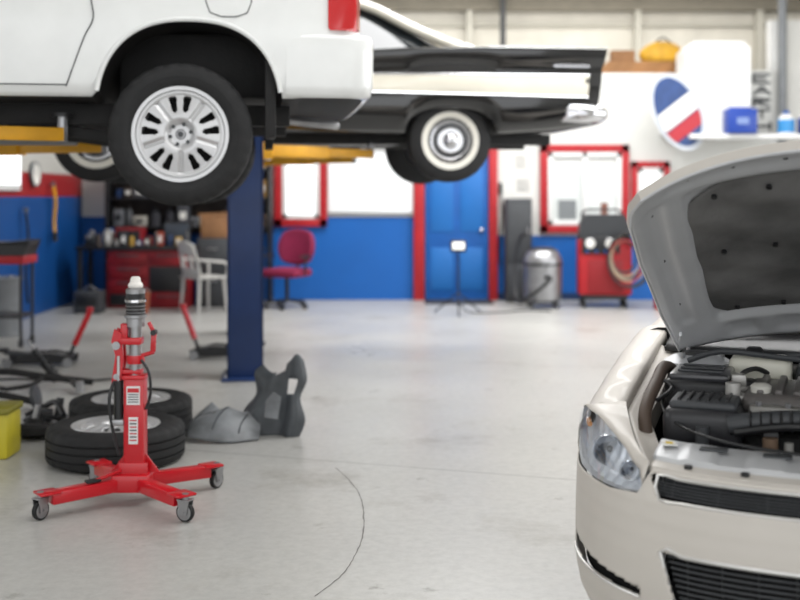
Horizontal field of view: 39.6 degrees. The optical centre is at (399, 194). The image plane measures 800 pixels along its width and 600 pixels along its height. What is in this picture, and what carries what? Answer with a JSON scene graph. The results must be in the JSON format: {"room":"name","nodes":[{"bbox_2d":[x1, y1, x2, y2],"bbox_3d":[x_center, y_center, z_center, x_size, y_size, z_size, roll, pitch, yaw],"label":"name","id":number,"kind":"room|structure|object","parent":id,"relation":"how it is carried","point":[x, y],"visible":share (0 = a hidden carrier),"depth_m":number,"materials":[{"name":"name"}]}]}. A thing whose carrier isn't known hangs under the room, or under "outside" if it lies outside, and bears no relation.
{"room":"auto repair garage","nodes":[
{"label":"auto repair garage","id":0,"kind":"room"},
{"bbox_2d":[0,153,81,318],"bbox_3d":[-4.650,-1.050,13.700,0.200,5.100,4.600,0,0,0],"label":"wall","id":1,"kind":"structure","parent":0,"point":[55,268],"depth_m":14.30,"materials":[{"name":"paint"}]},
{"bbox_2d":[0,155,20,190],"bbox_3d":[-4.520,-0.400,12.700,0.080,0.700,1.000,0,0,0],"label":"window","id":2,"kind":"structure","parent":1,"relation":"in","point":[10,166],"depth_m":12.78,"materials":[{"name":"white glass"}]},
{"bbox_2d":[23,208,29,303],"bbox_3d":[-4.474,0.726,13.310,0.061,1.152,0.071,0,0,0],"label":"hanging cable","id":3,"kind":"object","parent":1,"relation":"hanging from","point":[25,210],"visible":0.74,"depth_m":13.30,"materials":[{"name":"plastic"}]},
{"bbox_2d":[29,161,40,186],"bbox_3d":[-4.515,-0.260,13.750,0.050,0.320,0.320,0,0,0],"label":"wall clock","id":4,"kind":"object","parent":1,"relation":"attached to","point":[34,170],"visible":1,"depth_m":13.71,"materials":[{"name":"plastic"}]},
{"bbox_2d":[51,182,57,241],"bbox_3d":[-4.465,0.215,14.364,0.080,0.770,0.097,0,0,0],"label":"hose","id":5,"kind":"object","parent":1,"relation":"hanging from","point":[53,184],"visible":1,"depth_m":14.34,"materials":[{"name":"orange rubber"}]},
{"bbox_2d":[0,281,659,599],"bbox_3d":[0.500,1.550,8.000,15.400,0.100,23.000,0,0,0],"label":"floor","id":6,"kind":"structure","parent":0,"point":[456,437],"depth_m":6.12,"materials":[{"name":"concrete"}]},
{"bbox_2d":[0,275,18,337],"bbox_3d":[-4.270,1.180,11.900,0.450,0.640,0.450,0,0,0],"label":"drum","id":7,"kind":"object","parent":6,"relation":"on","point":[9,285],"visible":0.79,"depth_m":11.74,"materials":[{"name":"grey metal"}]},
{"bbox_2d":[0,400,22,459],"bbox_3d":[-2.430,1.353,6.397,0.440,0.295,0.265,0,0,0],"label":"storage box","id":8,"kind":"object","parent":6,"relation":"on","point":[10,412],"visible":1,"depth_m":6.34,"materials":[{"name":"plastic"}]},
{"bbox_2d":[0,238,40,347],"bbox_3d":[-3.975,0.970,11.100,0.670,1.059,0.420,0,0,0],"label":"tool cart","id":9,"kind":"object","parent":6,"relation":"on","point":[20,252],"visible":0.99,"depth_m":10.92,"materials":[{"name":"red paint"}]},
{"bbox_2d":[0,312,32,318],"bbox_3d":[-4.000,1.200,11.100,0.560,0.030,0.380,0,0,0],"label":"shelf","id":10,"kind":"object","parent":9,"relation":"attached to","point":[3,315],"depth_m":10.98,"materials":[{"name":"metal"}]},
{"bbox_2d":[0,254,36,263],"bbox_3d":[-4.000,0.640,11.100,0.620,0.080,0.420,0,0,0],"label":"tray","id":11,"kind":"object","parent":9,"relation":"on","point":[4,258],"depth_m":10.89,"materials":[{"name":"red paint"}]},
{"bbox_2d":[0,238,40,255],"bbox_3d":[-3.970,0.520,11.100,0.660,0.160,0.360,0,0,0],"label":"tray","id":12,"kind":"object","parent":9,"relation":"on","point":[29,247],"depth_m":10.92,"materials":[{"name":"plastic"}]},
{"bbox_2d":[0,385,41,407],"bbox_3d":[-2.959,1.404,7.711,0.891,0.178,0.368,0,0,0],"label":"axle part","id":13,"kind":"object","parent":6,"relation":"on","point":[35,396],"visible":0.85,"depth_m":7.76,"materials":[{"name":"grey metal"}]},
{"bbox_2d":[21,404,50,436],"bbox_3d":[-2.260,1.401,6.860,0.300,0.211,0.294,0,0,0],"label":"drum","id":14,"kind":"object","parent":6,"relation":"on","point":[35,426],"visible":0.81,"depth_m":6.76,"materials":[{"name":"metal"}]},
{"bbox_2d":[23,397,67,421],"bbox_3d":[-2.339,1.419,7.323,0.293,0.150,0.257,0,0,0],"label":"pile","id":15,"kind":"object","parent":6,"relation":"on","point":[46,413],"visible":0.79,"depth_m":7.32,"materials":[{"name":"plastic"}]},
{"bbox_2d":[0,307,92,367],"bbox_3d":[-3.125,1.245,9.803,0.830,0.510,0.320,0,0,-5],"label":"jack","id":16,"kind":"object","parent":6,"relation":"on","point":[55,356],"visible":0.94,"depth_m":9.74,"materials":[{"name":"metal"}]},
{"bbox_2d":[0,112,107,155],"bbox_3d":[-3.046,-0.490,6.974,2.220,3.980,3.570,0,0,-7],"label":"lift","id":17,"kind":"object","parent":6,"relation":"on","point":[59,133],"visible":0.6,"depth_m":6.23,"materials":[{"name":"yellow metal"}]},
{"bbox_2d":[0,0,373,205],"bbox_3d":[-2.734,-0.935,6.809,5.028,1.990,2.010,0,0,-7],"label":"suv","id":18,"kind":"object","parent":17,"relation":"on","point":[179,93],"visible":1,"depth_m":6.05,"materials":[{"name":"white paint"}]},
{"bbox_2d":[328,0,359,32],"bbox_3d":[-0.315,-1.250,6.213,0.185,0.690,0.211,0,0,-7],"label":"tail light","id":19,"kind":"object","parent":18,"relation":"on","point":[343,15],"depth_m":6.12,"materials":[{"name":"red plastic"}]},
{"bbox_2d":[0,339,111,392],"bbox_3d":[-3.003,1.303,8.595,1.413,0.376,0.629,0,0,-3],"label":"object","id":20,"kind":"object","parent":6,"relation":"on","point":[78,383],"visible":1,"depth_m":8.58,"materials":[{"name":"metal"}]},
{"bbox_2d":[73,285,105,313],"bbox_3d":[-3.950,1.324,14.146,0.340,0.352,0.307,0,0,0],"label":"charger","id":21,"kind":"object","parent":6,"relation":"on","point":[83,298],"visible":1,"depth_m":14.00,"materials":[{"name":"grey plastic"}]},
{"bbox_2d":[45,411,184,472],"bbox_3d":[-1.610,1.391,6.300,0.770,0.216,0.770,0,0,3],"label":"wheel","id":22,"kind":"object","parent":6,"relation":"on","point":[70,442],"visible":0.63,"depth_m":6.06,"materials":[{"name":"rubber"}]},
{"bbox_2d":[31,276,223,521],"bbox_3d":[-1.300,0.948,5.416,0.766,1.104,0.719,0,0,4],"label":"jack","id":23,"kind":"object","parent":6,"relation":"on","point":[135,472],"visible":1,"depth_m":5.38,"materials":[{"name":"red metal"}]},
{"bbox_2d":[68,387,191,425],"bbox_3d":[-1.720,1.391,7.110,0.770,0.216,0.770,0,0,-35],"label":"wheel","id":24,"kind":"object","parent":6,"relation":"on","point":[177,403],"visible":0.35,"depth_m":6.98,"materials":[{"name":"rubber"}]},
{"bbox_2d":[75,244,196,307],"bbox_3d":[-3.520,1.087,14.900,1.500,0.825,0.620,0,0,0],"label":"workbench","id":25,"kind":"object","parent":6,"relation":"on","point":[159,269],"visible":0.79,"depth_m":14.62,"materials":[{"name":"metal"}]},
{"bbox_2d":[85,230,95,244],"bbox_3d":[-4.120,0.572,14.795,0.160,0.200,0.270,0,0,0],"label":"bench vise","id":26,"kind":"object","parent":25,"relation":"on","point":[90,239],"visible":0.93,"depth_m":14.79,"materials":[{"name":"grey metal"}]},
{"bbox_2d":[96,233,100,245],"bbox_3d":[-3.980,0.588,14.680,0.066,0.167,0.066,0,0,0],"label":"spray can","id":27,"kind":"object","parent":25,"relation":"on","point":[98,236],"visible":1,"depth_m":14.65,"materials":[{"name":"metal"}]},
{"bbox_2d":[105,229,111,245],"bbox_3d":[-3.860,0.563,14.719,0.075,0.217,0.072,0,0,0],"label":"box","id":28,"kind":"object","parent":25,"relation":"on","point":[108,232],"visible":1,"depth_m":14.68,"materials":[{"name":"white paper"}]},
{"bbox_2d":[103,228,114,244],"bbox_3d":[-3.900,0.562,14.980,0.160,0.220,0.200,0,0,0],"label":"canister","id":29,"kind":"object","parent":25,"relation":"on","point":[113,231],"visible":0.48,"depth_m":14.89,"materials":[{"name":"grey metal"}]},
{"bbox_2d":[114,239,118,245],"bbox_3d":[-3.740,0.626,14.680,0.066,0.092,0.066,0,0,0],"label":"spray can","id":30,"kind":"object","parent":25,"relation":"on","point":[116,242],"visible":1,"depth_m":14.65,"materials":[{"name":"metal"}]},
{"bbox_2d":[121,232,126,245],"bbox_3d":[-3.640,0.582,14.659,0.075,0.180,0.072,0,0,0],"label":"box","id":31,"kind":"object","parent":25,"relation":"on","point":[123,234],"visible":1,"depth_m":14.63,"materials":[{"name":"white paper"}]},
{"bbox_2d":[115,225,145,245],"bbox_3d":[-3.600,0.534,14.857,0.360,0.275,0.287,0,0,0],"label":"box","id":32,"kind":"object","parent":25,"relation":"on","point":[139,233],"visible":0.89,"depth_m":14.72,"materials":[{"name":"plastic"}]},
{"bbox_2d":[129,235,133,245],"bbox_3d":[-3.540,0.601,14.660,0.066,0.143,0.066,0,0,0],"label":"spray can","id":33,"kind":"object","parent":25,"relation":"on","point":[131,238],"visible":1,"depth_m":14.63,"materials":[{"name":"metal"}]},
{"bbox_2d":[75,244,196,249],"bbox_3d":[-3.520,0.700,14.900,1.500,0.050,0.620,0,0,0],"label":"countertop","id":34,"kind":"structure","parent":25,"relation":"on","point":[83,247],"depth_m":14.59,"materials":[{"name":"plastic"}]},
{"bbox_2d":[136,240,142,245],"bbox_3d":[-3.440,0.632,14.659,0.075,0.080,0.072,0,0,0],"label":"box","id":35,"kind":"object","parent":25,"relation":"on","point":[138,242],"visible":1,"depth_m":14.63,"materials":[{"name":"white paper"}]},
{"bbox_2d":[144,238,150,245],"bbox_3d":[-3.340,0.618,14.699,0.075,0.108,0.072,0,0,0],"label":"box","id":36,"kind":"object","parent":25,"relation":"on","point":[147,241],"visible":1,"depth_m":14.67,"materials":[{"name":"white paper"}]},
{"bbox_2d":[157,232,163,245],"bbox_3d":[-3.160,0.578,14.659,0.075,0.188,0.072,0,0,0],"label":"box","id":37,"kind":"object","parent":25,"relation":"on","point":[160,235],"visible":1,"depth_m":14.63,"materials":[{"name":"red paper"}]},
{"bbox_2d":[168,233,172,245],"bbox_3d":[-3.050,0.591,14.740,0.066,0.162,0.066,0,0,0],"label":"spray can","id":38,"kind":"object","parent":25,"relation":"on","point":[170,237],"visible":1,"depth_m":14.71,"materials":[{"name":"metal"}]},
{"bbox_2d":[164,222,190,243],"bbox_3d":[-3.000,0.510,14.980,0.360,0.296,0.140,0,0,0],"label":"monitor","id":39,"kind":"object","parent":25,"relation":"on","point":[177,229],"visible":0.81,"depth_m":14.95,"materials":[{"name":"plastic"}]},
{"bbox_2d":[175,237,181,245],"bbox_3d":[-2.930,0.614,14.699,0.075,0.117,0.072,0,0,0],"label":"box","id":40,"kind":"object","parent":25,"relation":"on","point":[177,239],"visible":0.7,"depth_m":14.67,"materials":[{"name":"white paper"}]},
{"bbox_2d":[184,229,188,241],"bbox_3d":[-2.840,0.565,14.780,0.066,0.215,0.066,0,0,0],"label":"spray can","id":41,"kind":"object","parent":25,"relation":"on","point":[186,233],"visible":0.72,"depth_m":14.76,"materials":[{"name":"metal"}]},
{"bbox_2d":[143,287,150,313],"bbox_3d":[-3.300,1.317,14.050,0.300,0.366,0.300,0,0,0],"label":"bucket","id":42,"kind":"object","parent":6,"relation":"on","point":[147,292],"visible":0.24,"depth_m":14.00,"materials":[{"name":"plastic"}]},
{"bbox_2d":[105,165,273,302],"bbox_3d":[-2.950,0.500,15.628,2.310,2.000,0.376,0,0,0],"label":"storage shelf","id":43,"kind":"object","parent":6,"relation":"on","point":[140,206],"visible":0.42,"depth_m":15.77,"materials":[{"name":"metal"}]},
{"bbox_2d":[113,209,125,225],"bbox_3d":[-3.933,0.315,15.598,0.134,0.239,0.204,0,0,0],"label":"box","id":44,"kind":"object","parent":43,"relation":"on","point":[119,215],"visible":0.9,"depth_m":15.50,"materials":[{"name":"cardboard"}]},
{"bbox_2d":[116,188,122,196],"bbox_3d":[-3.936,-0.034,15.600,0.102,0.135,0.102,0,0,0],"label":"bottle","id":45,"kind":"object","parent":43,"relation":"on","point":[119,193],"visible":1,"depth_m":15.56,"materials":[{"name":"plastic"}]},
{"bbox_2d":[124,187,132,196],"bbox_3d":[-3.796,-0.036,15.598,0.112,0.139,0.204,0,0,0],"label":"box","id":46,"kind":"object","parent":43,"relation":"on","point":[128,192],"visible":0.87,"depth_m":15.50,"materials":[{"name":"white paper"}]},
{"bbox_2d":[127,205,132,224],"bbox_3d":[-3.794,0.290,15.600,0.082,0.289,0.082,0,0,0],"label":"bottle","id":47,"kind":"object","parent":43,"relation":"on","point":[129,211],"visible":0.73,"depth_m":15.57,"materials":[{"name":"plastic"}]},
{"bbox_2d":[133,189,144,196],"bbox_3d":[-3.625,-0.041,15.598,0.191,0.149,0.204,0,0,0],"label":"box","id":48,"kind":"object","parent":43,"relation":"on","point":[135,193],"visible":0.3,"depth_m":15.50,"materials":[{"name":"white paper"}]},
{"bbox_2d":[133,216,148,225],"bbox_3d":[-3.635,0.364,15.598,0.175,0.141,0.204,0,0,0],"label":"box","id":49,"kind":"object","parent":43,"relation":"on","point":[137,220],"visible":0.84,"depth_m":15.50,"materials":[{"name":"cardboard"}]},
{"bbox_2d":[150,208,160,225],"bbox_3d":[-3.434,0.307,15.600,0.150,0.253,0.150,0,0,0],"label":"bottle","id":50,"kind":"object","parent":43,"relation":"on","point":[155,215],"visible":1,"depth_m":15.54,"materials":[{"name":"plastic"}]},
{"bbox_2d":[165,208,175,221],"bbox_3d":[-3.223,0.305,15.600,0.157,0.257,0.157,0,0,0],"label":"bottle","id":51,"kind":"object","parent":43,"relation":"on","point":[170,215],"visible":0.79,"depth_m":15.54,"materials":[{"name":"plastic"}]},
{"bbox_2d":[178,205,190,221],"bbox_3d":[-3.028,0.286,15.598,0.155,0.296,0.204,0,0,0],"label":"box","id":52,"kind":"object","parent":43,"relation":"on","point":[184,212],"visible":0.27,"depth_m":15.50,"materials":[{"name":"white paper"}]},
{"bbox_2d":[190,217,198,225],"bbox_3d":[-2.876,0.370,15.598,0.109,0.127,0.204,0,0,0],"label":"box","id":53,"kind":"object","parent":43,"relation":"on","point":[194,221],"visible":0.76,"depth_m":15.50,"materials":[{"name":"plastic"}]},
{"bbox_2d":[263,180,266,196],"bbox_3d":[-1.944,-0.090,15.598,0.186,0.248,0.204,0,0,0],"label":"box","id":54,"kind":"object","parent":43,"relation":"on","point":[264,181],"visible":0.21,"depth_m":15.50,"materials":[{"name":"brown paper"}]},
{"bbox_2d":[263,214,266,225],"bbox_3d":[-1.931,0.351,15.598,0.162,0.166,0.204,0,0,0],"label":"box","id":55,"kind":"object","parent":43,"relation":"on","point":[264,215],"visible":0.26,"depth_m":15.50,"materials":[{"name":"plastic"}]},
{"bbox_2d":[177,241,226,314],"bbox_3d":[-2.551,1.040,14.223,0.553,0.923,0.536,0,0,-42],"label":"plastic chair","id":56,"kind":"object","parent":6,"relation":"on","point":[184,247],"visible":0.9,"depth_m":14.10,"materials":[{"name":"white plastic"}]},
{"bbox_2d":[197,238,226,306],"bbox_3d":[-2.500,1.040,15.065,0.420,0.920,0.530,0,0,0],"label":"filing cabinet","id":57,"kind":"object","parent":6,"relation":"on","point":[207,248],"visible":0.48,"depth_m":14.82,"materials":[{"name":"grey metal"}]},
{"bbox_2d":[198,212,226,237],"bbox_3d":[-2.500,0.404,15.080,0.440,0.350,0.300,0,0,0],"label":"cardboard box","id":58,"kind":"object","parent":57,"relation":"on","point":[213,225],"visible":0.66,"depth_m":14.93,"materials":[{"name":"brown cardboard"}]},
{"bbox_2d":[180,303,264,359],"bbox_3d":[-1.630,1.250,10.250,0.780,0.500,0.320,0,0,2],"label":"jack","id":59,"kind":"object","parent":6,"relation":"on","point":[214,349],"visible":0.59,"depth_m":10.19,"materials":[{"name":"metal"}]},
{"bbox_2d":[185,354,306,442],"bbox_3d":[-0.982,1.252,6.902,0.756,0.500,0.505,0,0,14],"label":"guard","id":60,"kind":"object","parent":6,"relation":"on","point":[272,411],"visible":0.98,"depth_m":6.91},
{"bbox_2d":[263,229,314,309],"bbox_3d":[-1.489,0.977,14.773,0.610,1.045,0.643,0,0,25],"label":"office chair","id":61,"kind":"object","parent":6,"relation":"on","point":[295,246],"visible":0.98,"depth_m":14.87,"materials":[{"name":"red fabric"}]},
{"bbox_2d":[221,137,375,381],"bbox_3d":[-1.571,-0.390,10.618,2.540,3.780,3.470,0,0,-8],"label":"lift","id":62,"kind":"object","parent":6,"relation":"on","point":[244,205],"visible":0.53,"depth_m":9.00,"materials":[{"name":"blue metal"}]},
{"bbox_2d":[55,0,607,183],"bbox_3d":[-1.042,-0.964,10.396,5.685,1.705,1.990,0,0,-8],"label":"vintage car","id":63,"kind":"object","parent":62,"relation":"on","point":[437,106],"visible":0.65,"depth_m":9.73,"materials":[{"name":"black paint"}]},
{"bbox_2d":[315,468,364,595],"bbox_3d":[-0.257,1.499,5.125,0.194,0.001,1.950,0,0,0],"label":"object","id":64,"kind":"structure","parent":6,"relation":"on","point":[336,468],"depth_m":4.85,"materials":[{"name":"grey"}]},
{"bbox_2d":[424,300,493,303],"bbox_3d":[0.820,1.492,15.500,0.950,0.017,0.500,0,0,0],"label":"threshold","id":65,"kind":"object","parent":6,"relation":"on","point":[426,301],"visible":0.88,"depth_m":15.43,"materials":[{"name":"plastic"}]},
{"bbox_2d":[434,240,550,316],"bbox_3d":[1.183,1.033,14.189,1.388,0.936,0.604,0,0,-28],"label":"work light","id":66,"kind":"object","parent":6,"relation":"on","point":[457,246],"visible":1,"depth_m":13.94,"materials":[{"name":"metal"}]},
{"bbox_2d":[504,199,531,301],"bbox_3d":[1.660,0.775,15.645,0.360,1.450,0.390,0,0,0],"label":"cabinet","id":67,"kind":"object","parent":6,"relation":"on","point":[517,212],"visible":0.73,"depth_m":15.47,"materials":[{"name":"grey metal"}]},
{"bbox_2d":[512,232,562,308],"bbox_3d":[1.838,0.999,14.764,0.674,1.001,0.702,0,0,0],"label":"shop vacuum","id":68,"kind":"object","parent":6,"relation":"on","point":[543,266],"visible":1,"depth_m":14.65,"materials":[{"name":"metal"}]},
{"bbox_2d":[576,208,645,307],"bbox_3d":[2.869,0.843,14.887,0.968,1.315,0.682,0,0,5],"label":"machine","id":69,"kind":"object","parent":6,"relation":"on","point":[604,245],"visible":0.81,"depth_m":14.72,"materials":[{"name":"red paint"}]},
{"bbox_2d":[574,140,799,599],"bbox_3d":[2.176,0.667,5.196,1.873,1.667,5.004,0,0,22],"label":"car","id":70,"kind":"object","parent":6,"relation":"on","point":[690,439],"visible":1,"depth_m":3.50,"materials":[{"name":"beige metal"}]},
{"bbox_2d":[593,434,621,464],"bbox_3d":[0.659,0.800,3.501,0.098,0.098,0.057,0,0,22],"label":"lamp","id":71,"kind":"object","parent":70,"relation":"attached to","point":[607,448],"depth_m":3.50,"materials":[{"name":"clear glass"}]},
{"bbox_2d":[586,549,639,593],"bbox_3d":[0.646,1.125,3.440,0.052,0.110,0.474,0,0,-13],"label":"vent","id":72,"kind":"object","parent":70,"relation":"attached to","point":[612,571],"depth_m":3.31,"materials":[{"name":"plastic"}]},
{"bbox_2d":[619,460,639,480],"bbox_3d":[0.696,0.826,3.349,0.062,0.062,0.055,0,0,22],"label":"lamp","id":73,"kind":"object","parent":70,"relation":"attached to","point":[628,471],"depth_m":3.35,"materials":[{"name":"clear glass"}]},
{"bbox_2d":[627,140,799,455],"bbox_3d":[1.564,0.297,3.658,1.686,0.927,1.508,0,0,0],"label":"hood","id":74,"kind":"object","parent":70,"relation":"attached to","point":[716,239],"depth_m":3.74,"materials":[{"name":"silver metal"}]},
{"bbox_2d":[658,477,799,518],"bbox_3d":[1.280,0.840,2.978,1.171,0.080,0.127,0,0,22],"label":"grille","id":75,"kind":"object","parent":70,"relation":"attached to","point":[710,497],"depth_m":3.08,"materials":[{"name":"grey plastic"}]},
{"bbox_2d":[667,554,799,599],"bbox_3d":[1.269,1.120,2.951,1.101,0.240,0.120,0,0,22],"label":"grille","id":76,"kind":"object","parent":70,"relation":"attached to","point":[695,576],"depth_m":3.06,"materials":[{"name":"grey plastic"}]},
{"bbox_2d":[82,20,799,299],"bbox_3d":[1.720,-0.500,15.980,12.560,4.000,0.160,0,0,0],"label":"wall","id":77,"kind":"structure","parent":0,"point":[356,256],"depth_m":15.90,"materials":[{"name":"paint"}]},
{"bbox_2d":[274,163,326,226],"bbox_3d":[-1.415,-0.105,15.880,0.750,1.110,0.100,0,0,0],"label":"window","id":78,"kind":"structure","parent":77,"relation":"in","point":[300,191],"depth_m":15.83,"materials":[{"name":"white glass"}]},
{"bbox_2d":[327,150,413,213],"bbox_3d":[-0.420,-0.180,15.864,1.240,0.910,0.033,0,0,0],"label":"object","id":79,"kind":"object","parent":77,"relation":"attached to","point":[366,186],"visible":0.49,"depth_m":15.86,"materials":[{"name":"metal"}]},
{"bbox_2d":[414,150,497,299],"bbox_3d":[0.797,0.365,15.860,1.205,2.270,0.120,0,0,0],"label":"door frame","id":80,"kind":"structure","parent":77,"relation":"attached to","point":[493,154],"depth_m":15.80,"materials":[{"name":"red paint"}]},
{"bbox_2d":[425,156,487,298],"bbox_3d":[0.810,0.430,15.848,0.900,2.120,0.125,0,0,0],"label":"door","id":81,"kind":"structure","parent":77,"relation":"in","point":[458,210],"depth_m":15.84,"materials":[{"name":"blue paint"}]},
{"bbox_2d":[498,182,503,264],"bbox_3d":[1.440,0.411,15.857,0.074,1.181,0.057,0,0,0],"label":"hose","id":82,"kind":"object","parent":77,"relation":"hanging from","point":[500,183],"visible":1,"depth_m":15.84,"materials":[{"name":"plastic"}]},
{"bbox_2d":[513,153,527,173],"bbox_3d":[1.720,-0.450,15.895,0.220,0.300,0.008,0,0,0],"label":"notice","id":83,"kind":"object","parent":77,"relation":"attached to","point":[520,160],"visible":1,"depth_m":15.89,"materials":[{"name":"white paper"}]},
{"bbox_2d":[514,177,531,195],"bbox_3d":[1.760,-0.120,15.895,0.260,0.280,0.008,0,0,0],"label":"notice","id":84,"kind":"object","parent":77,"relation":"attached to","point":[522,186],"visible":1,"depth_m":15.89,"materials":[{"name":"white paper"}]},
{"bbox_2d":[498,293,579,299],"bbox_3d":[2.100,1.450,15.890,1.500,0.100,0.020,0,0,0],"label":"baseboard","id":85,"kind":"structure","parent":77,"relation":"attached to","point":[565,296],"depth_m":15.88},
{"bbox_2d":[540,144,628,232],"bbox_3d":[2.635,-0.090,15.880,1.270,1.260,0.100,0,0,0],"label":"window","id":86,"kind":"structure","parent":77,"relation":"in","point":[574,178],"depth_m":15.84,"materials":[{"name":"white glass"}]},
{"bbox_2d":[631,161,669,199],"bbox_3d":[3.575,-0.040,15.880,0.550,0.880,0.100,0,0,0],"label":"window","id":87,"kind":"structure","parent":77,"relation":"in","point":[643,173],"depth_m":15.83,"materials":[{"name":"white glass"}]},
{"bbox_2d":[750,70,775,132],"bbox_3d":[5.170,-1.330,15.856,0.400,0.900,0.028,0,0,0],"label":"wall sign","id":88,"kind":"object","parent":77,"relation":"attached to","point":[762,82],"visible":0.76,"depth_m":15.85,"materials":[{"name":"grey plastic"}]},
{"bbox_2d":[778,0,786,141],"bbox_3d":[5.420,-1.450,15.750,0.120,3.900,0.120,0,0,0],"label":"pipe","id":89,"kind":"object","parent":77,"relation":"attached to","point":[782,4],"depth_m":15.70,"materials":[{"name":"grey metal"}]},
{"bbox_2d":[393,12,799,280],"bbox_3d":[0.500,-1.050,19.400,15.400,5.100,0.200,0,0,0],"label":"wall","id":90,"kind":"structure","parent":0,"point":[611,38],"depth_m":19.30,"materials":[{"name":"beige paint"}]},
{"bbox_2d":[466,10,472,45],"bbox_3d":[1.200,-2.600,19.200,0.100,1.700,0.180,0,0,0],"label":"pier","id":91,"kind":"object","parent":90,"relation":"attached to","point":[469,13],"visible":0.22,"depth_m":19.11,"materials":[{"name":"paint"}]},
{"bbox_2d":[500,0,505,45],"bbox_3d":[1.750,-2.650,18.900,0.100,1.700,0.100,0,0,0],"label":"trim","id":92,"kind":"structure","parent":90,"relation":"attached to","point":[502,2],"depth_m":18.86,"materials":[{"name":"grey plastic"}]},
{"bbox_2d":[366,0,799,11],"bbox_3d":[1.500,-3.300,19.200,12.000,0.240,0.220,0,0,0],"label":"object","id":93,"kind":"structure","parent":90,"relation":"attached to","point":[391,5],"depth_m":19.09,"materials":[{"name":"paint"}]},
{"bbox_2d":[415,23,765,26],"bbox_3d":[3.400,-2.950,19.250,9.000,0.050,0.100,0,0,0],"label":"wall rail","id":94,"kind":"object","parent":90,"relation":"attached to","point":[419,24],"visible":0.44,"depth_m":19.20,"materials":[{"name":"metal"}]},
{"bbox_2d":[633,10,640,60],"bbox_3d":[4.100,-2.600,19.200,0.100,1.700,0.180,0,0,0],"label":"pier","id":95,"kind":"object","parent":90,"relation":"attached to","point":[637,13],"visible":0.44,"depth_m":19.11,"materials":[{"name":"paint"}]},
{"bbox_2d":[754,10,762,69],"bbox_3d":[6.200,-2.600,19.200,0.100,1.700,0.180,0,0,0],"label":"pier","id":96,"kind":"object","parent":90,"relation":"attached to","point":[758,15],"visible":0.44,"depth_m":19.11,"materials":[{"name":"paint"}]},
{"bbox_2d":[602,73,675,75],"bbox_3d":[0.800,-1.730,17.600,9.600,0.060,3.100,0,0,0],"label":"shelf","id":97,"kind":"structure","parent":0,"point":[603,74],"depth_m":16.05,"materials":[{"name":"white plastic"}]},
{"bbox_2d":[602,71,675,72],"bbox_3d":[3.450,-1.784,16.250,1.500,0.044,0.202,0,0,0],"label":"wood board","id":98,"kind":"object","parent":97,"relation":"on","point":[602,71],"visible":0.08,"depth_m":16.15,"materials":[{"name":"wood"}]},
{"bbox_2d":[602,68,675,70],"bbox_3d":[3.480,-1.830,16.250,1.350,0.044,0.202,0,0,0],"label":"wood board","id":99,"kind":"object","parent":98,"relation":"on","point":[603,69],"visible":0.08,"depth_m":16.15,"materials":[{"name":"wood"}]},
{"bbox_2d":[603,65,675,67],"bbox_3d":[3.515,-1.876,16.250,1.210,0.044,0.202,0,0,0],"label":"wood board","id":100,"kind":"object","parent":99,"relation":"on","point":[604,66],"visible":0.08,"depth_m":16.15,"materials":[{"name":"wood"}]},
{"bbox_2d":[605,61,675,64],"bbox_3d":[3.583,-1.922,16.250,1.135,0.044,0.202,0,0,0],"label":"wood board","id":101,"kind":"object","parent":100,"relation":"on","point":[607,62],"visible":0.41,"depth_m":16.15,"materials":[{"name":"wood"}]},
{"bbox_2d":[609,50,634,60],"bbox_3d":[3.250,-2.028,16.250,0.340,0.164,0.200,0,0,0],"label":"carton","id":102,"kind":"object","parent":101,"relation":"on","point":[614,55],"visible":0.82,"depth_m":16.15,"materials":[{"name":"brown cardboard"}]},
{"bbox_2d":[639,37,681,60],"bbox_3d":[3.840,-2.129,16.250,0.679,0.362,0.300,0,0,0],"label":"duffel bag","id":103,"kind":"object","parent":101,"relation":"on","point":[658,50],"visible":0.8,"depth_m":16.13,"materials":[{"name":"fabric"}]},
{"bbox_2d":[660,41,749,135],"bbox_3d":[4.275,-1.480,15.610,1.110,1.280,0.580,0,0,0],"label":"sign","id":104,"kind":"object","parent":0,"point":[718,72],"depth_m":15.32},
{"bbox_2d":[689,134,799,139],"bbox_3d":[4.950,-0.800,15.350,2.000,0.060,0.500,0,0,0],"label":"shelf ledge","id":105,"kind":"object","parent":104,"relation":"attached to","point":[691,136],"visible":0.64,"depth_m":15.10,"materials":[{"name":"white plastic"}]},
{"bbox_2d":[650,73,704,149],"bbox_3d":[3.800,-1.140,15.211,0.763,1.058,0.018,0,0,0],"label":"oval sign","id":106,"kind":"object","parent":105,"relation":"on","point":[677,111],"visible":1,"depth_m":15.21,"materials":[{"name":"multicoloured plastic"}]},
{"bbox_2d":[723,107,756,133],"bbox_3d":[4.640,-1.018,15.157,0.400,0.365,0.266,0,0,0],"label":"plastic bin","id":107,"kind":"object","parent":105,"relation":"on","point":[736,120],"visible":1,"depth_m":15.03,"materials":[{"name":"blue plastic"}]},
{"bbox_2d":[777,111,794,133],"bbox_3d":[5.300,-0.995,15.250,0.230,0.320,0.230,0,0,0],"label":"jug","id":108,"kind":"object","parent":105,"relation":"on","point":[785,122],"visible":0.93,"depth_m":15.16,"materials":[{"name":"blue plastic"}]},
{"bbox_2d":[797,116,799,133],"bbox_3d":[5.600,-0.960,15.250,0.240,0.250,0.200,0,0,0],"label":"plastic tub","id":109,"kind":"object","parent":105,"relation":"on","point":[798,120],"visible":0.92,"depth_m":15.28,"materials":[{"name":"blue plastic"}]},
{"bbox_2d":[766,20,776,143],"bbox_3d":[5.345,-0.500,15.980,0.100,4.000,0.160,0,0,0],"label":"wall","id":110,"kind":"structure","parent":0,"point":[771,26],"depth_m":15.90,"materials":[{"name":"white paint"}]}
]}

